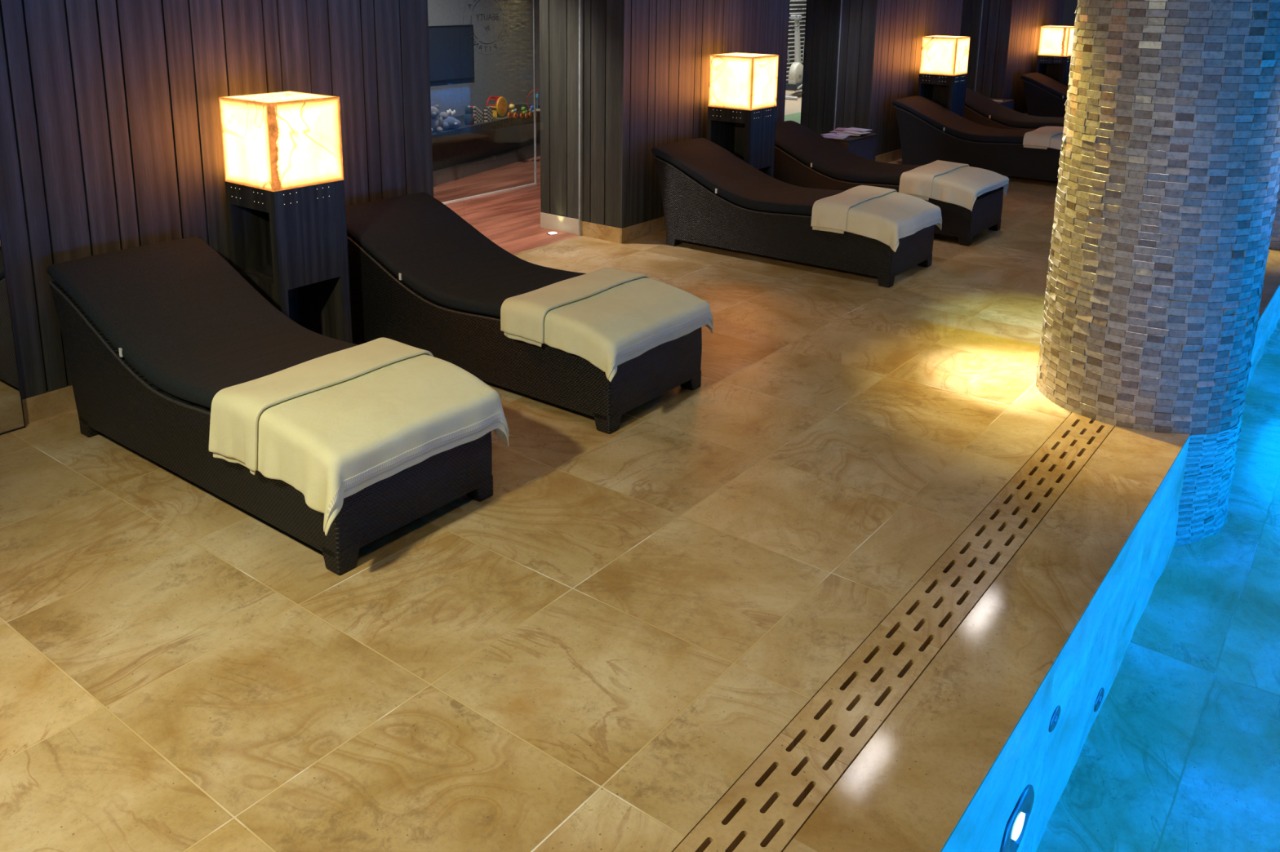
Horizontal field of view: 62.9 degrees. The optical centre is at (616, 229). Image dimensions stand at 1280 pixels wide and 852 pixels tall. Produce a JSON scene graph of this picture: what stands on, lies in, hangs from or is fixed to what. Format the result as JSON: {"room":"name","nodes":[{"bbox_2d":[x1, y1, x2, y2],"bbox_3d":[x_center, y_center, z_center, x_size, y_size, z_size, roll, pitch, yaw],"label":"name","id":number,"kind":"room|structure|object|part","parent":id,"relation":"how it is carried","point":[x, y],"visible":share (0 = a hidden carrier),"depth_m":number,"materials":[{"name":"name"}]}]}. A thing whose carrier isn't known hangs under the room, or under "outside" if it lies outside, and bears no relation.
{"room":"indoor spa pool","nodes":[
{"label":"indoor spa pool","id":0,"kind":"room"},
{"bbox_2d":[0,0,433,399],"bbox_3d":[-2.124,-0.695,5.356,0.800,2.599,2.385,11,17,37],"label":"wall","id":1,"kind":"structure","parent":0,"point":[111,137],"depth_m":4.76,"materials":[{"name":"brown wood"}]},
{"bbox_2d":[0,240,24,433],"bbox_3d":[-3.079,-0.259,3.484,0.008,2.586,1.810,11,17,37],"label":"window","id":2,"kind":"structure","parent":1,"relation":"in","point":[11,418],"depth_m":4.39,"materials":[{"name":"grey mirror"}]},
{"bbox_2d":[0,232,25,435],"bbox_3d":[-3.078,-0.257,3.486,0.016,2.590,1.812,11,17,37],"label":"trim","id":3,"kind":"structure","parent":1,"relation":"attached to","point":[18,428],"depth_m":4.39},
{"bbox_2d":[22,385,76,424],"bbox_3d":[-2.133,0.512,5.640,0.806,0.120,2.397,11,17,37],"label":"baseboard","id":4,"kind":"structure","parent":1,"relation":"attached to","point":[49,404],"depth_m":4.57,"materials":[{"name":"beige stone"}]},
{"bbox_2d":[462,0,580,235],"bbox_3d":[-0.823,-1.057,6.963,0.012,2.590,1.805,11,17,37],"label":"window","id":5,"kind":"structure","parent":1,"relation":"in","point":[475,0],"depth_m":7.63,"materials":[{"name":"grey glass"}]},
{"bbox_2d":[427,0,540,119],"bbox_3d":[-2.671,-1.917,10.520,0.100,2.590,8.200,11,17,37],"label":"wall","id":6,"kind":"structure","parent":0,"point":[508,73],"depth_m":12.06,"materials":[{"name":"grey paint"}]},
{"bbox_2d":[428,24,474,83],"bbox_3d":[-1.970,-1.898,11.316,0.037,0.600,1.160,11,17,37],"label":"wall screen","id":7,"kind":"object","parent":6,"relation":"attached to","point":[451,55],"visible":0.5,"depth_m":11.48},
{"bbox_2d":[0,89,1071,851],"bbox_3d":[-0.509,-0.671,11.219,12.242,0.126,28.500,11,17,37],"label":"floor","id":8,"kind":"structure","parent":0,"point":[588,653],"depth_m":3.32,"materials":[{"name":"beige tile"}]},
{"bbox_2d":[46,236,493,575],"bbox_3d":[-1.419,0.571,4.136,1.897,0.711,0.713,11,17,37],"label":"sun lounger","id":9,"kind":"object","parent":8,"relation":"on","point":[151,334],"visible":0.64,"depth_m":4.10,"materials":[{"name":"black wicker"}]},
{"bbox_3d":[-2.200,0.818,4.418,0.092,0.085,0.092,11,17,37],"label":"leg","id":10,"kind":"part","parent":9,"relation":"part of","materials":[{"name":"black wicker"}]},
{"bbox_3d":[-0.903,1.064,3.433,0.092,0.085,0.092,11,17,37],"label":"leg","id":11,"kind":"part","parent":9,"relation":"part of","materials":[{"name":"black wicker"}]},
{"bbox_2d":[208,337,509,536],"bbox_3d":[-0.892,0.681,3.726,0.690,0.310,0.861,11,17,37],"label":"towel","id":12,"kind":"object","parent":9,"relation":"on","point":[331,427],"visible":1,"depth_m":3.55,"materials":[{"name":"white fabric"}]},
{"bbox_3d":[-0.524,0.956,3.906,0.092,0.085,0.092,11,17,37],"label":"leg","id":13,"kind":"part","parent":9,"relation":"part of","materials":[{"name":"black wicker"}]},
{"bbox_2d":[225,180,352,343],"bbox_3d":[-1.602,0.217,5.149,0.395,0.930,0.395,11,17,37],"label":"lamp stand","id":14,"kind":"object","parent":8,"relation":"on","point":[291,246],"visible":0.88,"depth_m":5.04,"materials":[{"name":"brown wood"}]},
{"bbox_2d":[218,91,343,191],"bbox_3d":[-1.595,-0.432,4.995,0.394,0.403,0.394,11,17,37],"label":"lamp","id":15,"kind":"object","parent":14,"relation":"on","point":[284,140],"visible":1,"depth_m":4.86,"materials":[{"name":"glass"}]},
{"bbox_2d":[431,104,540,186],"bbox_3d":[-1.537,-0.855,10.620,0.550,0.500,3.178,7,15,24],"label":"bench ledge","id":16,"kind":"object","parent":8,"relation":"on","point":[464,151],"visible":0.3,"depth_m":10.60,"materials":[{"name":"brown wood"}]},
{"bbox_2d":[431,104,443,133],"bbox_3d":[-1.698,-1.029,9.709,0.186,0.254,0.180,-5,14,-23],"label":"teddy bear","id":17,"kind":"object","parent":16,"relation":"on","point":[436,122],"visible":0.66,"depth_m":9.70},
{"bbox_3d":[-1.641,-0.927,9.711,0.055,0.056,0.096,-5,14,-23],"label":"leg","id":18,"kind":"part","parent":17,"relation":"part of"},
{"bbox_3d":[-1.635,-1.004,9.746,0.046,0.099,0.049,-5,14,-23],"label":"arm","id":19,"kind":"part","parent":17,"relation":"part of"},
{"bbox_2d":[438,109,461,130],"bbox_3d":[-1.586,-1.048,9.928,0.209,0.192,0.153,-7,15,-28],"label":"plush toy","id":20,"kind":"object","parent":16,"relation":"on","point":[449,122],"visible":0.92,"depth_m":9.90,"materials":[{"name":"fabric"}]},
{"bbox_2d":[463,104,474,126],"bbox_3d":[-1.437,-1.119,10.208,0.104,0.204,0.104,11,17,37],"label":"doll","id":21,"kind":"object","parent":16,"relation":"on","point":[468,118],"visible":1,"depth_m":10.17,"materials":[{"name":"blue fabric"}]},
{"bbox_2d":[486,96,507,117],"bbox_3d":[-1.246,-1.289,10.923,0.142,0.210,0.207,7,15,25],"label":"toy","id":22,"kind":"object","parent":16,"relation":"on","point":[500,109],"visible":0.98,"depth_m":10.87,"materials":[{"name":"yellow plastic"}]},
{"bbox_3d":[-1.253,-1.346,10.913,0.126,0.094,0.207,7,15,25],"label":"red frame","id":23,"kind":"part","parent":22,"relation":"part of","materials":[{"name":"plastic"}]},
{"bbox_2d":[497,102,517,119],"bbox_3d":[-1.115,-1.238,10.804,0.205,0.167,0.243,7,15,24],"label":"duck","id":24,"kind":"object","parent":16,"relation":"on","point":[513,110],"visible":1,"depth_m":10.74},
{"bbox_2d":[520,106,528,118],"bbox_3d":[-0.955,-1.216,10.826,0.083,0.119,0.086,-4,14,-18],"label":"duck","id":25,"kind":"object","parent":16,"relation":"on","point":[524,111],"visible":1,"depth_m":10.81},
{"bbox_2d":[528,105,537,116],"bbox_3d":[-0.873,-1.239,10.919,0.085,0.122,0.088,-4,14,-18],"label":"duck","id":26,"kind":"object","parent":16,"relation":"on","point":[531,107],"visible":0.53,"depth_m":10.90},
{"bbox_2d":[526,88,540,111],"bbox_3d":[-0.864,-1.417,11.417,0.236,0.239,0.060,-5,14,-23],"label":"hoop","id":27,"kind":"object","parent":16,"relation":"on","point":[536,95],"visible":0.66,"depth_m":11.39,"materials":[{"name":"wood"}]},
{"bbox_2d":[441,0,537,204],"bbox_3d":[-2.000,-1.331,8.071,0.024,2.590,4.060,11,17,37],"label":"window","id":28,"kind":"structure","parent":8,"relation":"on","point":[534,6],"depth_m":9.65,"materials":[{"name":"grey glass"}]},
{"bbox_3d":[-2.012,-0.079,8.367,0.024,0.018,4.060,11,17,37],"label":"floor rail","id":29,"kind":"part","parent":28,"relation":"part of","materials":[{"name":"silver metal"}]},
{"bbox_2d":[345,192,702,434],"bbox_3d":[-0.554,0.325,5.214,1.897,0.711,0.713,11,17,37],"label":"sun lounger","id":30,"kind":"object","parent":8,"relation":"on","point":[422,277],"visible":0.66,"depth_m":5.08,"materials":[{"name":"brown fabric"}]},
{"bbox_3d":[-1.335,0.572,5.496,0.092,0.085,0.092,11,17,37],"label":"leg","id":31,"kind":"part","parent":30,"relation":"part of","materials":[{"name":"black wicker"}]},
{"bbox_2d":[500,266,713,382],"bbox_3d":[-0.021,0.398,4.800,0.653,0.237,0.827,11,17,37],"label":"towel","id":32,"kind":"object","parent":30,"relation":"on","point":[607,317],"visible":1,"depth_m":4.62,"materials":[{"name":"white fabric"}]},
{"bbox_3d":[-0.038,0.818,4.511,0.092,0.085,0.092,11,17,37],"label":"leg","id":33,"kind":"part","parent":30,"relation":"part of","materials":[{"name":"black wicker"}]},
{"bbox_3d":[0.341,0.709,4.984,0.092,0.085,0.092,11,17,37],"label":"leg","id":34,"kind":"part","parent":30,"relation":"part of","materials":[{"name":"black wicker"}]},
{"bbox_2d":[546,231,558,235],"bbox_3d":[-0.488,0.027,8.009,0.090,0.006,0.090,11,17,37],"label":"uplight","id":35,"kind":"object","parent":8,"relation":"on","point":[549,233],"visible":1,"depth_m":7.99,"materials":[{"name":"silver metal"}]},
{"bbox_2d":[706,106,776,177],"bbox_3d":[0.992,-0.522,8.381,0.395,0.930,0.395,11,17,37],"label":"lamp stand","id":36,"kind":"object","parent":8,"relation":"on","point":[749,135],"visible":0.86,"depth_m":8.25,"materials":[{"name":"brown wood"}]},
{"bbox_2d":[707,53,778,111],"bbox_3d":[0.998,-1.172,8.228,0.394,0.403,0.394,11,17,37],"label":"lamp","id":37,"kind":"object","parent":36,"relation":"on","point":[736,81],"visible":1,"depth_m":8.09,"materials":[{"name":"glass"}]},
{"bbox_2d":[672,733,848,851],"bbox_3d":[0.314,1.376,2.412,0.187,0.030,0.598,11,17,37],"label":"drain cover","id":38,"kind":"object","parent":8,"relation":"on","point":[766,807],"visible":1,"depth_m":2.47,"materials":[{"name":"beige stone"}]},
{"bbox_2d":[651,137,933,288],"bbox_3d":[1.210,-0.178,7.413,1.897,0.711,0.713,11,17,37],"label":"sun lounger","id":39,"kind":"object","parent":8,"relation":"on","point":[710,196],"visible":0.8,"depth_m":7.29,"materials":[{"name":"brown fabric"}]},
{"bbox_3d":[0.429,0.069,7.695,0.092,0.085,0.092,11,17,37],"label":"leg","id":40,"kind":"part","parent":39,"relation":"part of","materials":[{"name":"black wicker"}]},
{"bbox_2d":[810,185,942,252],"bbox_3d":[1.758,-0.093,6.987,0.615,0.254,0.838,11,17,37],"label":"towel","id":41,"kind":"object","parent":39,"relation":"on","point":[885,215],"visible":1,"depth_m":6.79,"materials":[{"name":"beige fabric"}]},
{"bbox_3d":[1.727,0.315,6.710,0.092,0.085,0.092,11,17,37],"label":"leg","id":42,"kind":"part","parent":39,"relation":"part of","materials":[{"name":"black wicker"}]},
{"bbox_3d":[2.106,0.206,7.183,0.092,0.085,0.092,11,17,37],"label":"leg","id":43,"kind":"part","parent":39,"relation":"part of","materials":[{"name":"black wicker"}]},
{"bbox_2d":[784,112,800,124],"bbox_3d":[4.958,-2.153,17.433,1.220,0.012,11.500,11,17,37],"label":"exercise mat","id":44,"kind":"object","parent":8,"relation":"on","point":[796,117],"visible":0.02,"depth_m":14.99,"materials":[{"name":"green rubber"}]},
{"bbox_2d":[785,14,804,100],"bbox_3d":[3.081,-2.947,17.725,0.437,1.369,1.162,8,15,28],"label":"elliptical trainer","id":45,"kind":"object","parent":8,"relation":"on","point":[795,73],"visible":0.68,"depth_m":17.59,"materials":[{"name":"silver metal"}]},
{"bbox_3d":[3.071,-2.310,17.869,0.437,0.062,1.147,8,15,28],"label":"frame","id":46,"kind":"part","parent":45,"relation":"part of","materials":[{"name":"silver metal"}]},
{"bbox_2d":[821,133,877,160],"bbox_3d":[2.272,-0.731,10.419,0.384,0.422,0.644,11,17,37],"label":"wicker coffee table","id":47,"kind":"object","parent":8,"relation":"on","point":[864,145],"visible":0.3,"depth_m":10.27,"materials":[{"name":"brown wicker"}]},
{"bbox_2d":[822,135,847,139],"bbox_3d":[2.123,-0.904,10.213,0.230,0.006,0.170,7,15,26],"label":"magazine","id":48,"kind":"object","parent":47,"relation":"on","point":[824,136],"visible":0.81,"depth_m":10.17,"materials":[{"name":"white paper"}]},
{"bbox_2d":[820,133,849,137],"bbox_3d":[2.155,-0.930,10.299,0.170,0.006,0.230,-12,18,-42],"label":"magazine","id":49,"kind":"object","parent":48,"relation":"on","point":[832,135],"visible":1,"depth_m":10.27,"materials":[{"name":"white paper"}]},
{"bbox_2d":[835,133,860,136],"bbox_3d":[2.298,-0.948,10.349,0.230,0.006,0.170,5,14,17],"label":"magazine","id":50,"kind":"object","parent":49,"relation":"on","point":[839,134],"visible":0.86,"depth_m":10.29,"materials":[{"name":"white paper"}]},
{"bbox_2d":[829,130,851,134],"bbox_3d":[2.266,-0.975,10.434,0.230,0.006,0.170,10,16,34],"label":"magazine","id":51,"kind":"object","parent":50,"relation":"on","point":[833,131],"visible":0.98,"depth_m":10.41,"materials":[{"name":"white paper"}]},
{"bbox_2d":[841,130,871,134],"bbox_3d":[2.379,-0.968,10.384,0.170,0.006,0.230,-11,17,-39],"label":"magazine","id":52,"kind":"object","parent":51,"relation":"on","point":[851,132],"visible":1,"depth_m":10.34,"materials":[{"name":"white paper"}]},
{"bbox_2d":[834,127,854,131],"bbox_3d":[2.326,-1.008,10.521,0.230,0.006,0.170,6,14,23],"label":"magazine","id":53,"kind":"object","parent":52,"relation":"on","point":[837,128],"visible":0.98,"depth_m":10.49,"materials":[{"name":"white paper"}]},
{"bbox_2d":[843,127,871,132],"bbox_3d":[2.417,-1.003,10.475,0.230,0.006,0.170,13,18,42],"label":"magazine","id":54,"kind":"object","parent":53,"relation":"on","point":[851,128],"visible":1,"depth_m":10.47,"materials":[{"name":"white paper"}]},
{"bbox_2d":[781,624,939,768],"bbox_3d":[0.683,1.271,2.873,0.187,0.030,0.598,11,17,37],"label":"drain cover","id":55,"kind":"object","parent":8,"relation":"on","point":[842,717],"visible":1,"depth_m":2.84,"materials":[{"name":"beige stone"}]},
{"bbox_2d":[773,120,1004,246],"bbox_3d":[2.082,-0.427,8.499,1.897,0.711,0.713,11,17,37],"label":"sun lounger","id":56,"kind":"object","parent":8,"relation":"on","point":[803,157],"visible":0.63,"depth_m":8.40,"materials":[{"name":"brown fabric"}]},
{"bbox_2d":[898,160,1008,211],"bbox_3d":[2.621,-0.354,8.082,0.585,0.231,0.833,11,17,37],"label":"towel","id":57,"kind":"object","parent":56,"relation":"on","point":[960,184],"visible":0.99,"depth_m":7.86,"materials":[{"name":"beige fabric"}]},
{"bbox_3d":[2.598,0.066,7.797,0.092,0.085,0.092,11,17,37],"label":"leg","id":58,"kind":"part","parent":56,"relation":"part of","materials":[{"name":"black wicker"}]},
{"bbox_3d":[2.978,-0.042,8.269,0.092,0.085,0.092,11,17,37],"label":"leg","id":59,"kind":"part","parent":56,"relation":"part of","materials":[{"name":"black wicker"}]},
{"bbox_2d":[917,74,967,117],"bbox_3d":[3.592,-1.263,11.622,0.395,0.930,0.395,11,17,37],"label":"lamp stand","id":60,"kind":"object","parent":8,"relation":"on","point":[948,92],"visible":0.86,"depth_m":11.48,"materials":[{"name":"brown wood"}]},
{"bbox_2d":[919,35,970,75],"bbox_3d":[3.598,-1.913,11.469,0.394,0.403,0.394,11,17,37],"label":"lamp","id":61,"kind":"object","parent":60,"relation":"on","point":[946,55],"visible":1,"depth_m":11.32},
{"bbox_2d":[880,543,1007,650],"bbox_3d":[1.053,1.166,3.334,0.187,0.030,0.598,11,17,37],"label":"drain cover","id":62,"kind":"object","parent":8,"relation":"on","point":[934,609],"visible":0.97,"depth_m":3.30,"materials":[{"name":"beige stone"}]},
{"bbox_2d":[892,95,1061,182],"bbox_3d":[3.835,-0.926,10.684,1.897,0.711,0.713,11,17,37],"label":"sun lounger","id":63,"kind":"object","parent":8,"relation":"on","point":[930,132],"visible":0.7,"depth_m":10.59,"materials":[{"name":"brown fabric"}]},
{"bbox_2d":[1022,126,1063,150],"bbox_3d":[4.385,-0.880,10.251,0.556,0.174,0.814,11,17,37],"label":"towel","id":64,"kind":"object","parent":63,"relation":"on","point":[1044,137],"visible":0.53,"depth_m":10.05,"materials":[{"name":"beige fabric"}]},
{"bbox_2d":[988,97,1014,110],"bbox_3d":[4.884,-1.475,13.675,0.384,0.422,0.644,11,17,37],"label":"wicker ottoman","id":65,"kind":"object","parent":8,"relation":"on","point":[1009,104],"visible":0.15,"depth_m":13.65,"materials":[{"name":"wicker"}]},
{"bbox_2d":[953,481,1059,564],"bbox_3d":[1.422,1.060,3.795,0.187,0.030,0.598,11,17,37],"label":"drain cover","id":66,"kind":"object","parent":8,"relation":"on","point":[1003,526],"visible":0.98,"depth_m":3.77,"materials":[{"name":"beige stone"}]},
{"bbox_2d":[963,87,1064,129],"bbox_3d":[4.673,-1.165,11.728,1.897,0.711,0.713,11,17,37],"label":"sun lounger","id":67,"kind":"object","parent":8,"relation":"on","point":[980,109],"visible":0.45,"depth_m":11.73,"materials":[{"name":"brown fabric"}]},
{"bbox_2d":[1020,72,1068,117],"bbox_3d":[6.416,-1.662,13.901,1.897,0.711,0.713,11,17,37],"label":"sun lounger","id":68,"kind":"object","parent":8,"relation":"on","point":[1046,96],"visible":0.27,"depth_m":14.03,"materials":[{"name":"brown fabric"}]},
{"bbox_2d":[1035,55,1071,86],"bbox_3d":[6.204,-2.008,14.877,0.395,0.930,0.395,11,17,37],"label":"lamp stand","id":69,"kind":"object","parent":8,"relation":"on","point":[1056,68],"visible":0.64,"depth_m":14.72,"materials":[{"name":"brown wood"}]},
{"bbox_2d":[1037,26,1074,57],"bbox_3d":[6.210,-2.657,14.724,0.394,0.403,0.394,11,17,37],"label":"lamp","id":70,"kind":"object","parent":69,"relation":"on","point":[1054,41],"visible":0.8,"depth_m":14.57,"materials":[{"name":"glass"}]},
{"bbox_2d":[1009,431,1101,497],"bbox_3d":[1.792,0.955,4.255,0.187,0.030,0.598,11,17,37],"label":"drain cover","id":71,"kind":"object","parent":8,"relation":"on","point":[1052,468],"visible":0.94,"depth_m":4.23,"materials":[{"name":"beige stone"}]},
{"bbox_2d":[1055,412,1115,444],"bbox_3d":[2.069,0.876,4.601,0.187,0.030,0.298,11,17,37],"label":"drain cover","id":72,"kind":"object","parent":8,"relation":"on","point":[1076,425],"visible":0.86,"depth_m":4.57,"materials":[{"name":"beige stone"}]},
{"bbox_2d":[539,0,790,228],"bbox_3d":[0.467,-1.433,8.585,0.800,2.599,2.375,11,17,37],"label":"wall","id":73,"kind":"structure","parent":0,"point":[645,64],"depth_m":7.82,"materials":[{"name":"brown wood"}]},
{"bbox_2d":[540,212,666,244],"bbox_3d":[0.457,-0.226,8.869,0.806,0.120,2.387,11,17,37],"label":"baseboard","id":74,"kind":"structure","parent":73,"relation":"attached to","point":[566,224],"depth_m":7.93,"materials":[{"name":"beige stone"}]},
{"bbox_2d":[789,0,842,130],"bbox_3d":[1.765,-1.795,10.188,0.012,2.590,1.805,11,17,37],"label":"window","id":75,"kind":"structure","parent":73,"relation":"in","point":[801,7],"depth_m":10.87,"materials":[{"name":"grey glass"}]},
{"bbox_2d":[786,0,806,84],"bbox_3d":[3.455,-4.074,19.893,0.020,2.590,8.900,11,17,37],"label":"wall","id":76,"kind":"structure","parent":0,"point":[790,2],"depth_m":19.88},
{"bbox_2d":[786,0,806,80],"bbox_3d":[3.487,-4.075,19.867,0.060,2.404,8.900,11,17,37],"label":"wall bars","id":77,"kind":"object","parent":76,"relation":"attached to","point":[793,0],"visible":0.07,"depth_m":19.79,"materials":[{"name":"white wood"}]},
{"bbox_2d":[800,0,963,155],"bbox_3d":[3.051,-2.170,11.806,0.800,2.599,2.385,11,17,37],"label":"wall","id":78,"kind":"structure","parent":0,"point":[881,40],"depth_m":11.02,"materials":[{"name":"brown wood"}]},
{"bbox_2d":[875,149,902,163],"bbox_3d":[3.042,-0.963,12.090,0.806,0.120,2.397,11,17,37],"label":"baseboard","id":79,"kind":"structure","parent":78,"relation":"attached to","point":[895,155],"depth_m":11.36,"materials":[{"name":"beige stone"}]},
{"bbox_2d":[974,0,983,91],"bbox_3d":[4.352,-2.532,13.413,0.012,2.590,1.805,11,17,37],"label":"window","id":80,"kind":"structure","parent":78,"relation":"in","point":[983,0],"depth_m":14.15,"materials":[{"name":"clear glass"}]},
{"bbox_2d":[960,0,1064,113],"bbox_3d":[5.639,-2.907,15.031,0.800,2.599,2.385,11,17,37],"label":"wall","id":81,"kind":"structure","parent":0,"point":[1010,33],"depth_m":14.18,"materials":[{"name":"brown wood"}]},
{"bbox_2d":[782,248,1279,851],"bbox_3d":[4.574,0.240,7.349,0.274,0.010,28.500,11,17,37],"label":"pool edge","id":82,"kind":"structure","parent":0,"point":[910,787],"depth_m":2.95,"materials":[{"name":"beige stone"}]},
{"bbox_2d":[1062,0,1077,26],"bbox_3d":[10.773,-3.467,20.151,18.500,3.770,0.100,11,17,37],"label":"wall","id":83,"kind":"structure","parent":0,"point":[1070,6],"depth_m":21.16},
{"bbox_2d":[941,285,1279,851],"bbox_3d":[6.962,0.695,5.537,5.790,0.001,28.500,11,17,37],"label":"pool water","id":84,"kind":"object","parent":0,"point":[1155,726],"visible":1,"depth_m":2.89,"materials":[{"name":"blue liquid"}]},
{"bbox_3d":[6.842,1.854,5.898,6.064,0.100,28.500,11,17,37],"label":"floor","id":85,"kind":"structure","parent":0,"visible":0},
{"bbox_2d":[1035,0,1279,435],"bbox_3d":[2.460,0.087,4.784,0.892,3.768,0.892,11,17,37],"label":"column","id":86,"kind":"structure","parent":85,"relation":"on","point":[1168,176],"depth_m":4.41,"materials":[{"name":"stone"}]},
{"bbox_2d":[1268,180,1279,249],"bbox_3d":[5.033,-0.646,7.990,0.892,3.768,0.890,4,14,13],"label":"column","id":87,"kind":"structure","parent":85,"relation":"on","point":[1275,237],"depth_m":7.72,"materials":[{"name":"stone"}]}
]}

